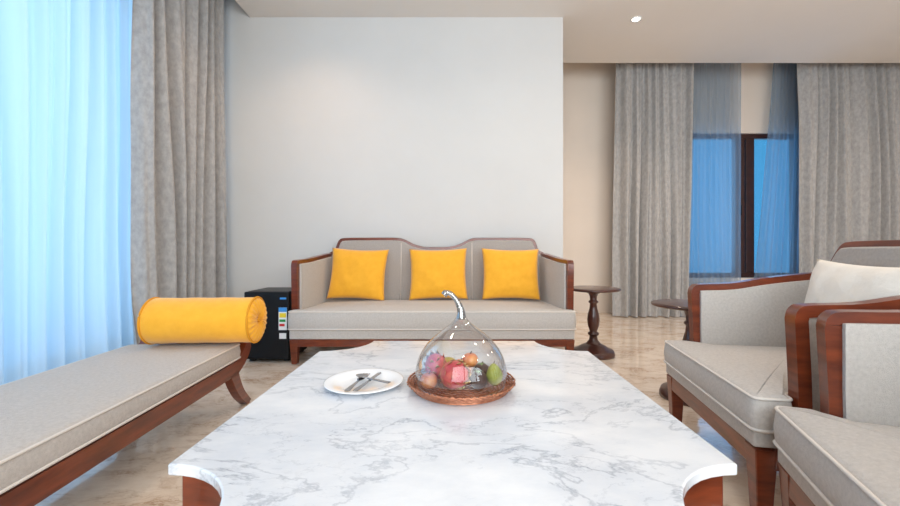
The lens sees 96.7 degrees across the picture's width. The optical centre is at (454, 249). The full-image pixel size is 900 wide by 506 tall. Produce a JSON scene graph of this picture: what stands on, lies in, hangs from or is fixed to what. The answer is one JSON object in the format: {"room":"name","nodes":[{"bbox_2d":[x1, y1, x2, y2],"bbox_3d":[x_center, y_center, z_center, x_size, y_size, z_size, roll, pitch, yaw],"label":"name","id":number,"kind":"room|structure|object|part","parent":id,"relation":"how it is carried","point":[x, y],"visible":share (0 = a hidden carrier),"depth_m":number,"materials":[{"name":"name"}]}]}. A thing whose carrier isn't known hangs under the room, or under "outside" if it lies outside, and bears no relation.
{"room":"living room","nodes":[
{"label":"living room","id":0,"kind":"room"},
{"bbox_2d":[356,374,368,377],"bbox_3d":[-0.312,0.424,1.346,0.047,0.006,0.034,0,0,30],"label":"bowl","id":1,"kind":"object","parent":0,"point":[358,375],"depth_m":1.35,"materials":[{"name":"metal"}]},
{"bbox_2d":[224,0,562,297],"bbox_3d":[-0.847,-0.900,5.000,3.907,3.600,1.800,0,0,0],"label":"wall","id":2,"kind":"structure","parent":0,"point":[421,131],"depth_m":4.10,"materials":[{"name":"white paint"}]},
{"bbox_2d":[35,313,781,505],"bbox_3d":[2.000,0.950,1.850,9.600,0.100,8.100,0,0,0],"label":"floor","id":3,"kind":"structure","parent":0,"point":[137,474],"depth_m":2.03,"materials":[{"name":"stone"}]},
{"bbox_2d":[0,340,250,505],"bbox_3d":[-1.452,0.695,1.400,0.612,0.409,1.941,0,0,-3],"label":"bench","id":4,"kind":"object","parent":3,"relation":"on","point":[58,424],"visible":0.91,"depth_m":1.42,"materials":[{"name":"grey fabric"}]},
{"bbox_2d":[137,296,266,344],"bbox_3d":[-1.362,0.383,2.187,0.585,0.256,0.256,0,0,-4],"label":"bolster cushion","id":5,"kind":"object","parent":4,"relation":"on","point":[221,319],"visible":1,"depth_m":2.09,"materials":[{"name":"yellow fabric"}]},
{"bbox_3d":[-1.506,0.565,2.291,0.512,0.139,0.119,0,0,-3],"label":"rail","id":6,"kind":"part","parent":4,"relation":"part of","materials":[{"name":"brown wood"}]},
{"bbox_3d":[-1.226,0.771,2.257,0.045,0.256,0.238,0,0,-4],"label":"leg","id":7,"kind":"part","parent":4,"relation":"part of","materials":[{"name":"brown wood"}]},
{"bbox_2d":[244,287,306,360],"bbox_3d":[-1.510,0.618,3.398,0.360,0.565,0.403,0,0,0],"label":"mini fridge","id":8,"kind":"object","parent":3,"relation":"on","point":[274,343],"visible":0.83,"depth_m":3.20,"materials":[{"name":"black metal"}]},
{"bbox_3d":[-1.510,0.605,3.220,0.360,0.540,0.040,0,0,0],"label":"door","id":9,"kind":"part","parent":8,"relation":"part of","materials":[{"name":"black metal"}]},
{"bbox_2d":[288,238,575,363],"bbox_3d":[-0.180,0.389,3.554,2.272,1.022,0.880,0,0,0],"label":"sofa","id":10,"kind":"object","parent":3,"relation":"on","point":[314,320],"visible":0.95,"depth_m":3.17,"materials":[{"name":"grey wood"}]},
{"bbox_3d":[-1.265,0.802,3.165,0.067,0.195,0.067,0,0,0],"label":"leg","id":11,"kind":"part","parent":10,"relation":"part of","materials":[{"name":"brown wood"}]},
{"bbox_3d":[-1.254,0.376,3.539,0.050,0.689,0.684,0,0,6],"label":"arm frame","id":12,"kind":"part","parent":10,"relation":"part of","materials":[{"name":"brown wood"}]},
{"bbox_3d":[-1.240,0.381,3.565,0.057,0.638,0.659,0,0,6],"label":"arm panel","id":13,"kind":"part","parent":10,"relation":"part of","materials":[{"name":"beige fabric"}]},
{"bbox_2d":[326,248,388,300],"bbox_3d":[-0.895,0.220,3.689,0.555,0.486,0.200,0,0,4],"label":"throw cushion","id":14,"kind":"object","parent":10,"relation":"on","point":[355,273],"visible":1,"depth_m":3.63,"materials":[{"name":"fabric"}]},
{"bbox_3d":[-0.180,0.730,3.513,2.240,0.060,0.755,0,0,0],"label":"seat rail","id":15,"kind":"part","parent":10,"relation":"part of","materials":[{"name":"brown wood"}]},
{"bbox_2d":[288,300,575,330],"bbox_3d":[-0.180,0.546,3.475,2.268,0.183,0.718,0,0,0],"label":"seat cushion","id":16,"kind":"object","parent":10,"relation":"on","point":[313,315],"depth_m":3.12,"materials":[{"name":"beige fabric"}]},
{"bbox_3d":[-0.180,0.282,3.915,2.079,0.754,0.072,0,-5,0],"label":"panel","id":17,"kind":"part","parent":10,"relation":"part of","materials":[{"name":"fabric"}]},
{"bbox_3d":[-0.180,0.265,3.930,2.140,0.774,0.060,0,-5,0],"label":"frame","id":18,"kind":"part","parent":10,"relation":"part of","materials":[{"name":"brown wood"}]},
{"bbox_2d":[409,248,467,299],"bbox_3d":[-0.155,0.220,3.689,0.538,0.477,0.210,0,0,-4],"label":"throw cushion","id":19,"kind":"object","parent":10,"relation":"on","point":[433,272],"visible":0.99,"depth_m":3.63,"materials":[{"name":"fabric"}]},
{"bbox_2d":[482,248,540,299],"bbox_3d":[0.515,0.220,3.688,0.550,0.477,0.195,0,0,-4],"label":"throw cushion","id":20,"kind":"object","parent":10,"relation":"on","point":[507,273],"visible":1,"depth_m":3.63,"materials":[{"name":"fabric"}]},
{"bbox_3d":[0.880,0.381,3.565,0.057,0.638,0.659,0,0,-6],"label":"arm panel","id":21,"kind":"part","parent":10,"relation":"part of","materials":[{"name":"beige fabric"}]},
{"bbox_3d":[0.894,0.376,3.539,0.050,0.689,0.684,0,0,-6],"label":"arm frame","id":22,"kind":"part","parent":10,"relation":"part of","materials":[{"name":"brown wood"}]},
{"bbox_3d":[0.905,0.802,3.165,0.067,0.195,0.067,0,0,0],"label":"leg","id":23,"kind":"part","parent":10,"relation":"part of","materials":[{"name":"brown wood"}]},
{"bbox_2d":[168,341,736,505],"bbox_3d":[-0.005,0.675,1.312,1.200,0.450,1.345,0,0,0],"label":"coffee table","id":24,"kind":"object","parent":3,"relation":"on","point":[571,430],"visible":0.83,"depth_m":0.94,"materials":[{"name":"stone"}]},
{"bbox_2d":[323,368,402,393],"bbox_3d":[-0.303,0.442,1.335,0.260,0.017,0.260,0,0,0],"label":"dinner plate","id":25,"kind":"object","parent":24,"relation":"on","point":[337,383],"visible":0.9,"depth_m":1.34,"materials":[{"name":"white ceramic"}]},
{"bbox_2d":[344,373,369,390],"bbox_3d":[-0.319,0.430,1.308,0.024,0.002,0.175,0,0,8],"label":"fork","id":26,"kind":"object","parent":25,"relation":"on","point":[350,387],"visible":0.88,"depth_m":1.29,"materials":[{"name":"silver metal"}]},
{"bbox_3d":[-0.325,0.430,1.268,0.018,0.002,0.095,0,0,8],"label":"handle","id":27,"kind":"part","parent":26,"relation":"part of","materials":[{"name":"silver metal"}]},
{"bbox_2d":[353,372,380,390],"bbox_3d":[-0.282,0.430,1.317,0.018,0.002,0.195,0,0,14],"label":"table knife","id":28,"kind":"object","parent":25,"relation":"on","point":[379,373],"visible":1,"depth_m":1.29,"materials":[{"name":"silver metal"}]},
{"bbox_3d":[-0.294,0.430,1.269,0.018,0.002,0.095,0,0,14],"label":"handle","id":29,"kind":"part","parent":28,"relation":"part of","materials":[{"name":"silver metal"}]},
{"bbox_2d":[356,374,390,383],"bbox_3d":[-0.272,0.425,1.323,0.141,0.007,0.034,0,0,30],"label":"spoon","id":30,"kind":"object","parent":25,"relation":"on","point":[357,375],"visible":1,"depth_m":1.33,"materials":[{"name":"silver metal"}]},
{"bbox_3d":[-0.252,0.427,1.311,0.095,0.002,0.018,0,0,30],"label":"handle","id":31,"kind":"part","parent":30,"relation":"part of","materials":[{"name":"silver metal"}]},
{"bbox_2d":[406,367,515,404],"bbox_3d":[0.020,0.433,1.306,0.354,0.032,0.354,0,0,-45],"label":"fruit tray","id":32,"kind":"object","parent":24,"relation":"on","point":[468,395],"visible":0.52,"depth_m":1.23,"materials":[{"name":"brown wicker"}]},
{"bbox_2d":[420,371,437,388],"bbox_3d":[-0.082,0.406,1.257,0.055,0.054,0.055,0,0,0],"label":"apple","id":33,"kind":"object","parent":32,"relation":"on","point":[429,380],"visible":1,"depth_m":1.24,"materials":[{"name":"brown food"}]},
{"bbox_2d":[423,349,445,379],"bbox_3d":[-0.065,0.380,1.324,0.080,0.101,0.083,0,0,11],"label":"dragon fruit","id":34,"kind":"object","parent":32,"relation":"on","point":[434,363],"visible":0.67,"depth_m":1.30,"materials":[{"name":"pink food"}]},
{"bbox_2d":[445,357,453,361],"bbox_3d":[-0.025,0.406,1.405,0.064,0.058,0.064,0,0,44],"label":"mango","id":35,"kind":"object","parent":32,"relation":"on","point":[447,359],"visible":0.12,"depth_m":1.40,"materials":[{"name":"yellow food"}]},
{"bbox_2d":[440,358,471,389],"bbox_3d":[0.003,0.383,1.233,0.093,0.095,0.118,0,0,-17],"label":"pomegranate","id":36,"kind":"object","parent":32,"relation":"on","point":[454,374],"visible":1,"depth_m":1.20,"materials":[{"name":"red food"}]},
{"bbox_2d":[415,290,506,397],"bbox_3d":[0.020,0.283,1.305,0.297,0.306,0.297,0,0,0],"label":"glass cloche","id":37,"kind":"object","parent":32,"relation":"on","point":[460,315],"visible":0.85,"depth_m":1.29,"materials":[{"name":"clear glass"}]},
{"bbox_3d":[-0.005,0.178,1.305,0.079,0.095,0.029,0,0,0],"label":"stem handle","id":38,"kind":"part","parent":37,"relation":"part of","materials":[{"name":"clear glass"}]},
{"bbox_2d":[463,351,477,366],"bbox_3d":[0.050,0.354,1.307,0.051,0.050,0.051,0,0,0],"label":"apple","id":39,"kind":"object","parent":32,"relation":"on","point":[471,359],"visible":0.91,"depth_m":1.29,"materials":[{"name":"brown food"}]},
{"bbox_2d":[469,369,486,388],"bbox_3d":[0.073,0.404,1.255,0.058,0.063,0.058,0,0,0],"label":"mangosteen","id":40,"kind":"object","parent":32,"relation":"on","point":[478,379],"visible":0.99,"depth_m":1.24,"materials":[{"name":"brown"}]},
{"bbox_2d":[472,361,488,373],"bbox_3d":[0.088,0.403,1.335,0.060,0.065,0.060,0,0,0],"label":"mangosteen","id":41,"kind":"object","parent":32,"relation":"on","point":[482,366],"visible":0.41,"depth_m":1.32,"materials":[{"name":"brown"}]},
{"bbox_2d":[486,361,502,385],"bbox_3d":[0.127,0.394,1.281,0.053,0.081,0.053,0,0,31],"label":"pear","id":42,"kind":"object","parent":32,"relation":"on","point":[494,374],"visible":0.98,"depth_m":1.26,"materials":[{"name":"green food"}]},
{"bbox_2d":[574,285,620,359],"bbox_3d":[1.190,0.612,3.440,0.444,0.577,0.444,0,0,0],"label":"pedestal side table","id":43,"kind":"object","parent":3,"relation":"on","point":[600,351],"visible":0.94,"depth_m":3.39,"materials":[{"name":"brown wood"}]},
{"bbox_2d":[651,299,689,406],"bbox_3d":[1.440,0.612,2.440,0.444,0.577,0.444,0,0,0],"label":"pedestal side table","id":44,"kind":"object","parent":3,"relation":"on","point":[673,304],"visible":0.27,"depth_m":2.43,"materials":[{"name":"brown wood"}]},
{"bbox_2d":[664,240,899,505],"bbox_3d":[1.405,0.430,1.602,0.812,0.941,0.832,0,0,10],"label":"armchair","id":45,"kind":"object","parent":3,"relation":"on","point":[751,350],"visible":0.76,"depth_m":1.60,"materials":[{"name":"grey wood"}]},
{"bbox_3d":[1.115,0.767,2.020,0.068,0.265,0.068,0,0,9],"label":"leg","id":46,"kind":"part","parent":45,"relation":"part of","materials":[{"name":"brown wood"}]},
{"bbox_3d":[1.368,0.665,1.608,0.695,0.070,0.800,0,0,10],"label":"seat rail","id":47,"kind":"part","parent":45,"relation":"part of","materials":[{"name":"brown wood"}]},
{"bbox_2d":[664,340,791,434],"bbox_3d":[1.331,0.514,1.614,0.658,0.148,0.828,0,0,9],"label":"seat cushion","id":48,"kind":"object","parent":45,"relation":"on","point":[744,380],"depth_m":1.53,"materials":[{"name":"beige fabric"}]},
{"bbox_3d":[1.475,0.378,1.980,0.581,0.544,0.050,0,0,9],"label":"arm frame","id":49,"kind":"part","parent":45,"relation":"part of","materials":[{"name":"brown wood"}]},
{"bbox_3d":[1.499,0.384,1.965,0.555,0.493,0.057,0,0,10],"label":"arm panel","id":50,"kind":"part","parent":45,"relation":"part of","materials":[{"name":"beige fabric"}]},
{"bbox_3d":[0.995,0.767,1.300,0.068,0.265,0.068,0,0,9],"label":"leg","id":51,"kind":"part","parent":45,"relation":"part of","materials":[{"name":"brown wood"}]},
{"bbox_3d":[1.375,0.384,1.228,0.555,0.493,0.057,0,0,10],"label":"arm panel","id":52,"kind":"part","parent":45,"relation":"part of","materials":[{"name":"beige fabric"}]},
{"bbox_3d":[1.348,0.378,1.221,0.581,0.544,0.050,0,0,9],"label":"arm frame","id":53,"kind":"part","parent":45,"relation":"part of","materials":[{"name":"brown wood"}]},
{"bbox_2d":[804,259,899,302],"bbox_3d":[1.520,0.242,1.530,0.193,0.408,0.484,0,0,12],"label":"throw pillow","id":54,"kind":"object","parent":45,"relation":"on","point":[830,282],"visible":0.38,"depth_m":1.50,"materials":[{"name":"beige fabric"}]},
{"bbox_3d":[1.732,0.323,1.547,0.072,0.672,0.762,5,1,9],"label":"panel","id":55,"kind":"part","parent":45,"relation":"part of","materials":[{"name":"fabric"}]},
{"bbox_3d":[1.747,0.306,1.544,0.060,0.692,0.810,5,1,9],"label":"frame","id":56,"kind":"part","parent":45,"relation":"part of","materials":[{"name":"brown wood"}]},
{"bbox_2d":[773,309,899,505],"bbox_3d":[1.191,0.430,0.683,0.812,0.941,0.832,0,0,20],"label":"armchair","id":57,"kind":"object","parent":3,"relation":"on","point":[847,452],"visible":1,"depth_m":1.06,"materials":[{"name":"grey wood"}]},
{"bbox_3d":[0.982,0.767,1.148,0.068,0.265,0.068,0,0,20],"label":"leg","id":58,"kind":"part","parent":57,"relation":"part of","materials":[{"name":"brown wood"}]},
{"bbox_3d":[1.155,0.665,0.696,0.695,0.070,0.800,0,0,20],"label":"seat rail","id":59,"kind":"part","parent":57,"relation":"part of","materials":[{"name":"brown wood"}]},
{"bbox_2d":[773,407,899,505],"bbox_3d":[1.120,0.514,0.709,0.658,0.148,0.828,0,0,20],"label":"seat cushion","id":60,"kind":"object","parent":57,"relation":"on","point":[845,456],"depth_m":0.95,"materials":[{"name":"beige fabric"}]},
{"bbox_3d":[1.324,0.378,1.045,0.591,0.544,0.050,0,0,20],"label":"arm frame","id":61,"kind":"part","parent":57,"relation":"part of","materials":[{"name":"brown wood"}]},
{"bbox_3d":[1.344,0.384,1.025,0.565,0.493,0.057,0,0,20],"label":"arm panel","id":62,"kind":"part","parent":57,"relation":"part of","materials":[{"name":"beige fabric"}]},
{"bbox_2d":[235,0,899,62],"bbox_3d":[2.000,-2.592,1.850,9.600,0.415,8.100,0,0,0],"label":"ceiling","id":63,"kind":"structure","parent":0,"point":[594,31],"depth_m":4.17,"materials":[{"name":"paint"}]},
{"bbox_2d":[0,0,133,384],"bbox_3d":[-2.451,-0.901,1.410,0.132,3.578,3.620,0,0,0],"label":"sheer curtain","id":64,"kind":"object","parent":63,"relation":"hanging from","point":[66,297],"visible":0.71,"depth_m":2.48,"materials":[{"name":"fabric"}]},
{"bbox_2d":[130,0,226,343],"bbox_3d":[-2.299,-0.901,3.420,0.159,3.578,1.040,0,0,0],"label":"curtain","id":65,"kind":"object","parent":63,"relation":"hanging from","point":[178,229],"visible":0.87,"depth_m":3.28,"materials":[{"name":"grey fabric"}]},
{"bbox_2d":[630,16,641,22],"bbox_3d":[1.870,-2.381,4.130,0.112,0.008,0.112,0,0,0],"label":"recessed light","id":66,"kind":"object","parent":63,"relation":"in","point":[637,18],"depth_m":4.13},
{"bbox_2d":[612,63,693,316],"bbox_3d":[2.654,-0.901,5.358,1.092,3.578,0.169,0,0,0],"label":"curtain","id":67,"kind":"object","parent":63,"relation":"hanging from","point":[652,184],"visible":0.91,"depth_m":5.35,"materials":[{"name":"grey fabric"}]},
{"bbox_2d":[797,63,899,272],"bbox_3d":[5.525,-0.901,5.350,1.850,3.578,0.153,0,0,0],"label":"curtain","id":68,"kind":"object","parent":63,"relation":"hanging from","point":[849,113],"visible":0.7,"depth_m":5.34,"materials":[{"name":"grey fabric"}]},
{"bbox_2d":[563,63,798,312],"bbox_3d":[3.954,-0.900,5.825,5.693,3.600,0.150,0,0,0],"label":"wall","id":69,"kind":"structure","parent":0,"point":[728,98],"depth_m":5.75,"materials":[{"name":"beige paint"}]},
{"bbox_2d":[689,134,797,277],"bbox_3d":[4.105,-0.640,5.830,1.730,2.080,0.090,0,0,0],"label":"frame","id":70,"kind":"object","parent":69,"relation":"attached to","point":[742,144],"visible":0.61,"depth_m":5.79,"materials":[{"name":"brown wood"}]},
{"bbox_2d":[739,205,741,214],"bbox_3d":[4.115,-0.575,5.769,0.030,0.150,0.029,0,0,0],"label":"handle","id":71,"kind":"object","parent":70,"relation":"attached to","point":[740,206],"visible":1,"depth_m":5.75,"materials":[{"name":"silver metal"}]}
]}

